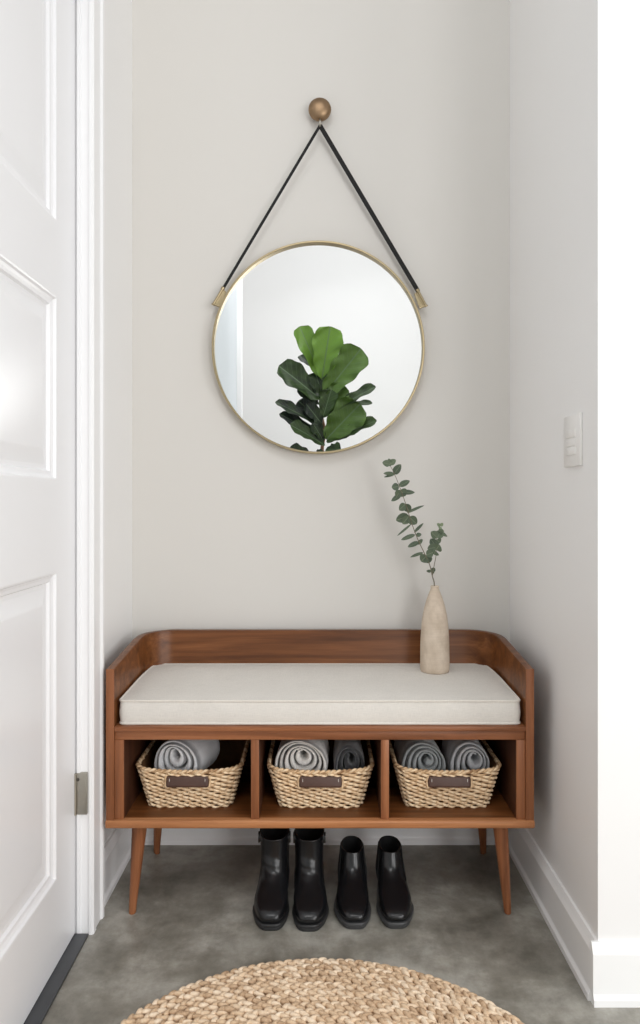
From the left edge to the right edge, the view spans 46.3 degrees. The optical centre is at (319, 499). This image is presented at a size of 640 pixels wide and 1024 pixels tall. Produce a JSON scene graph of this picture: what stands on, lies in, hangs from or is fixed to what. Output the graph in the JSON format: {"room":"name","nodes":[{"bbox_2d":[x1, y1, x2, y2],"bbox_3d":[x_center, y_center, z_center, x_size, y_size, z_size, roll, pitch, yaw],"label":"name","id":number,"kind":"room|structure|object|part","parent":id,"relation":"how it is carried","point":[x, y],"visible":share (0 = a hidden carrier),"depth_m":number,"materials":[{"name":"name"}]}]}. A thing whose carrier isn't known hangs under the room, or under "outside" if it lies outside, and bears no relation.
{"room":"home entryway","nodes":[
{"label":"home entryway","id":0,"kind":"room"},
{"bbox_2d":[24,934,87,1023],"bbox_3d":[-0.606,1.078,1.408,0.064,0.006,0.896,0,0,0],"label":"threshold","id":1,"kind":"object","parent":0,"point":[41,1007],"depth_m":1.67,"materials":[{"name":"grey metal"}]},
{"bbox_2d":[104,0,131,844],"bbox_3d":[-0.644,-0.769,1.647,0.100,3.700,1.435,0,0,0],"label":"wall","id":2,"kind":"structure","parent":0,"point":[117,13],"depth_m":2.18,"materials":[{"name":"white paint"}]},
{"bbox_2d":[0,0,87,1023],"bbox_3d":[-0.612,-0.131,1.415,0.067,2.408,0.902,0,0,0],"label":"door","id":3,"kind":"structure","parent":2,"relation":"in","point":[42,794],"depth_m":1.62,"materials":[{"name":"paint"}]},
{"bbox_2d":[75,0,103,934],"bbox_3d":[-0.627,-0.174,1.902,0.134,2.510,0.092,0,0,0],"label":"trim","id":4,"kind":"structure","parent":2,"relation":"attached to","point":[89,14],"depth_m":1.86,"materials":[{"name":"paint"}]},
{"bbox_2d":[104,828,131,906],"bbox_3d":[-0.583,1.016,2.159,0.022,0.130,0.413,0,0,0],"label":"baseboard","id":5,"kind":"structure","parent":2,"relation":"attached to","point":[117,849],"depth_m":2.11,"materials":[{"name":"paint"}]},
{"bbox_2d":[132,0,509,641],"bbox_3d":[0.003,-0.769,2.415,1.394,3.700,0.100,0,0,0],"label":"wall","id":6,"kind":"structure","parent":0,"point":[233,528],"depth_m":2.37,"materials":[{"name":"paint"}]},
{"bbox_2d":[308,97,330,126],"bbox_3d":[-0.001,-1.208,2.341,0.072,0.093,0.049,0,0,0],"label":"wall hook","id":7,"kind":"object","parent":6,"relation":"attached to","point":[319,109],"visible":1,"depth_m":2.32,"materials":[{"name":"brown metal"}]},
{"bbox_2d":[212,124,427,453],"bbox_3d":[-0.001,-0.657,2.344,0.676,1.026,0.038,0,0,0],"label":"round mirror","id":8,"kind":"object","parent":6,"relation":"attached to","point":[318,346],"visible":1,"depth_m":2.34,"materials":[{"name":"gold metal"}]},
{"bbox_2d":[214,244,421,451],"bbox_3d":[-0.006,-0.476,2.342,0.652,0.652,0.004,0,0,0],"label":"mirror glass","id":9,"kind":"object","parent":8,"relation":"attached to","point":[318,347],"depth_m":2.34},
{"bbox_3d":[-0.006,-0.476,2.344,0.664,0.664,0.038,0,0,0],"label":"frame","id":10,"kind":"part","parent":8,"relation":"part of","materials":[{"name":"gold metal"}]},
{"bbox_2d":[145,828,494,844],"bbox_3d":[0.003,1.016,2.354,1.194,0.130,0.022,0,0,0],"label":"baseboard","id":11,"kind":"structure","parent":6,"relation":"attached to","point":[169,836],"depth_m":2.35,"materials":[{"name":"paint"}]},
{"bbox_2d":[42,845,639,1023],"bbox_3d":[0.550,1.131,0.233,4.900,0.100,4.465,0,0,0],"label":"floor","id":12,"kind":"structure","parent":0,"point":[193,920],"depth_m":1.85,"materials":[{"name":"concrete"}]},
{"bbox_2d":[253,828,290,930],"bbox_3d":[-0.128,0.990,2.002,0.098,0.182,0.259,0,0,0],"label":"boot","id":13,"kind":"object","parent":12,"relation":"on","point":[271,903],"visible":0.91,"depth_m":1.98,"materials":[{"name":"black leather"}]},
{"bbox_2d":[292,828,328,931],"bbox_3d":[-0.025,0.990,1.998,0.098,0.182,0.259,0,0,0],"label":"boot","id":14,"kind":"object","parent":12,"relation":"on","point":[310,909],"visible":0.94,"depth_m":1.98,"materials":[{"name":"black leather"}]},
{"bbox_2d":[105,629,534,914],"bbox_3d":[0.000,0.743,2.128,1.104,0.677,0.423,0,0,0],"label":"storage bench","id":15,"kind":"object","parent":12,"relation":"on","point":[255,804],"visible":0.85,"depth_m":1.96,"materials":[{"name":"brown wood"}]},
{"bbox_3d":[-0.477,0.963,1.972,0.046,0.237,0.047,0,0,0],"label":"leg","id":16,"kind":"part","parent":15,"relation":"part of","materials":[{"name":"brown wood"}]},
{"bbox_3d":[-0.486,0.962,2.272,0.041,0.237,0.060,0,0,-9],"label":"leg","id":17,"kind":"part","parent":15,"relation":"part of","materials":[{"name":"brown wood"}]},
{"bbox_2d":[135,740,250,807],"bbox_3d":[-0.350,0.764,2.125,0.290,0.122,0.314,0,0,0],"label":"woven basket","id":18,"kind":"object","parent":15,"relation":"in","point":[215,786],"visible":0.77,"depth_m":1.99,"materials":[{"name":"brown wicker"}]},
{"bbox_2d":[154,740,219,769],"bbox_3d":[-0.371,0.726,2.094,0.131,0.150,0.174,0,0,15],"label":"throw","id":19,"kind":"object","parent":18,"relation":"in","point":[172,754],"visible":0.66,"depth_m":2.03,"materials":[{"name":"grey fabric"}]},
{"bbox_3d":[-0.350,0.744,1.976,0.112,0.029,0.016,0,0,0],"label":"handle","id":20,"kind":"part","parent":18,"relation":"part of","materials":[{"name":"brown leather"}]},
{"bbox_3d":[0.000,0.720,2.316,1.056,0.204,0.004,0,0,0],"label":"panel","id":21,"kind":"part","parent":15,"relation":"part of","materials":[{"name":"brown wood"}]},
{"bbox_2d":[119,663,520,724],"bbox_3d":[0.000,0.544,2.124,1.046,0.077,0.385,0,0,0],"label":"bench cushion","id":22,"kind":"object","parent":15,"relation":"on","point":[167,693],"visible":0.96,"depth_m":1.97,"materials":[{"name":"fabric"}]},
{"bbox_2d":[420,585,449,673],"bbox_3d":[0.340,0.381,2.215,0.086,0.254,0.086,0,0,0],"label":"bud vase","id":23,"kind":"object","parent":22,"relation":"on","point":[434,641],"visible":1,"depth_m":2.18,"materials":[{"name":"beige ceramic"}]},
{"bbox_2d":[382,459,446,585],"bbox_3d":[0.281,0.114,2.211,0.202,0.473,0.033,0,0,-12],"label":"eucalyptus sprig","id":24,"kind":"object","parent":23,"relation":"in","point":[404,518],"visible":1,"depth_m":2.20,"materials":[{"name":"green plant"}]},
{"bbox_3d":[0.283,0.122,2.209,0.161,0.457,0.021,0,0,-14],"label":"stem","id":25,"kind":"part","parent":24,"relation":"part of","materials":[{"name":"green plant"}]},
{"bbox_3d":[0.000,0.607,2.123,1.058,0.022,0.391,0,0,0],"label":"rail","id":26,"kind":"part","parent":15,"relation":"part of","materials":[{"name":"brown wood"}]},
{"bbox_3d":[0.000,0.613,2.132,1.100,0.418,0.415,0,0,0],"label":"backrest","id":27,"kind":"part","parent":15,"relation":"part of","materials":[{"name":"brown wood"}]},
{"bbox_2d":[267,740,373,807],"bbox_3d":[0.002,0.764,2.123,0.290,0.122,0.314,0,0,0],"label":"woven basket","id":28,"kind":"object","parent":15,"relation":"in","point":[344,788],"visible":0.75,"depth_m":1.99,"materials":[{"name":"brown wicker"}]},
{"bbox_2d":[274,740,329,770],"bbox_3d":[-0.048,0.724,2.096,0.146,0.148,0.174,0,0,3],"label":"throw","id":29,"kind":"object","parent":28,"relation":"in","point":[291,754],"visible":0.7,"depth_m":2.02,"materials":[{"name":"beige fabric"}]},
{"bbox_3d":[0.002,0.744,1.974,0.112,0.029,0.016,0,0,0],"label":"handle","id":30,"kind":"part","parent":28,"relation":"part of","materials":[{"name":"brown leather"}]},
{"bbox_2d":[333,740,364,769],"bbox_3d":[0.080,0.731,2.093,0.087,0.143,0.164,0,0,0],"label":"throw","id":31,"kind":"object","parent":28,"relation":"in","point":[347,754],"visible":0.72,"depth_m":2.02,"materials":[{"name":"grey fabric"}]},
{"bbox_2d":[389,740,501,807],"bbox_3d":[0.342,0.764,2.123,0.290,0.122,0.314,0,0,0],"label":"woven basket","id":32,"kind":"object","parent":15,"relation":"in","point":[419,788],"visible":0.65,"depth_m":1.99,"materials":[{"name":"brown wicker"}]},
{"bbox_2d":[393,740,445,770],"bbox_3d":[0.277,0.728,2.096,0.124,0.148,0.174,0,0,-2],"label":"throw","id":33,"kind":"object","parent":32,"relation":"in","point":[419,754],"visible":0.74,"depth_m":2.02,"materials":[{"name":"grey fabric"}]},
{"bbox_3d":[0.342,0.744,1.974,0.112,0.029,0.016,0,0,0],"label":"handle","id":34,"kind":"part","parent":32,"relation":"part of","materials":[{"name":"brown leather"}]},
{"bbox_2d":[441,740,489,770],"bbox_3d":[0.405,0.728,2.096,0.112,0.147,0.174,0,0,0],"label":"throw","id":35,"kind":"object","parent":32,"relation":"in","point":[457,754],"visible":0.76,"depth_m":2.02,"materials":[{"name":"grey fabric"}]},
{"bbox_3d":[0.486,0.962,2.272,0.041,0.237,0.060,0,0,9],"label":"leg","id":36,"kind":"part","parent":15,"relation":"part of","materials":[{"name":"brown wood"}]},
{"bbox_3d":[0.477,0.963,1.972,0.046,0.237,0.047,0,0,0],"label":"leg","id":37,"kind":"part","parent":15,"relation":"part of","materials":[{"name":"brown wood"}]},
{"bbox_2d":[120,957,523,1023],"bbox_3d":[0.002,1.072,1.245,1.008,0.018,1.009,0,0,16],"label":"jute rug","id":38,"kind":"object","parent":12,"relation":"on","point":[322,990],"visible":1,"depth_m":1.60,"materials":[{"name":"beige wicker"}]},
{"bbox_2d":[334,836,370,928],"bbox_3d":[0.085,1.016,2.007,0.098,0.131,0.258,0,0,0],"label":"boot","id":39,"kind":"object","parent":12,"relation":"on","point":[352,907],"visible":1,"depth_m":1.97,"materials":[{"name":"black leather"}]},
{"bbox_2d":[375,835,413,928],"bbox_3d":[0.197,1.016,2.009,0.098,0.131,0.258,0,0,0],"label":"boot","id":40,"kind":"object","parent":12,"relation":"on","point":[394,905],"visible":1,"depth_m":1.97,"materials":[{"name":"black leather"}]},
{"bbox_2d":[510,0,639,939],"bbox_3d":[0.660,-0.769,1.990,0.120,3.700,0.750,0,0,0],"label":"wall","id":41,"kind":"structure","parent":0,"point":[575,64],"depth_m":1.75,"materials":[{"name":"white paint"}]},
{"bbox_2d":[508,828,596,1000],"bbox_3d":[0.589,1.016,1.990,0.022,0.130,0.750,0,0,0],"label":"baseboard","id":42,"kind":"structure","parent":41,"relation":"attached to","point":[567,925],"depth_m":1.86,"materials":[{"name":"white paint"}]},
{"bbox_2d":[564,413,581,467],"bbox_3d":[0.595,-0.140,1.765,0.010,0.121,0.114,0,0,0],"label":"light switch","id":43,"kind":"object","parent":41,"relation":"attached to","point":[573,423],"visible":1,"depth_m":1.75,"materials":[{"name":"plastic"}]},
{"bbox_3d":[1.859,-0.769,1.675,2.281,3.700,0.120,0,0,0],"label":"wall","id":44,"kind":"structure","parent":0,"visible":0},
{"bbox_2d":[590,940,639,1007],"bbox_3d":[1.792,1.016,1.604,2.416,0.130,0.022,0,0,0],"label":"baseboard","id":45,"kind":"structure","parent":44,"relation":"attached to","point":[614,964],"depth_m":1.60,"materials":[{"name":"paint"}]}
]}

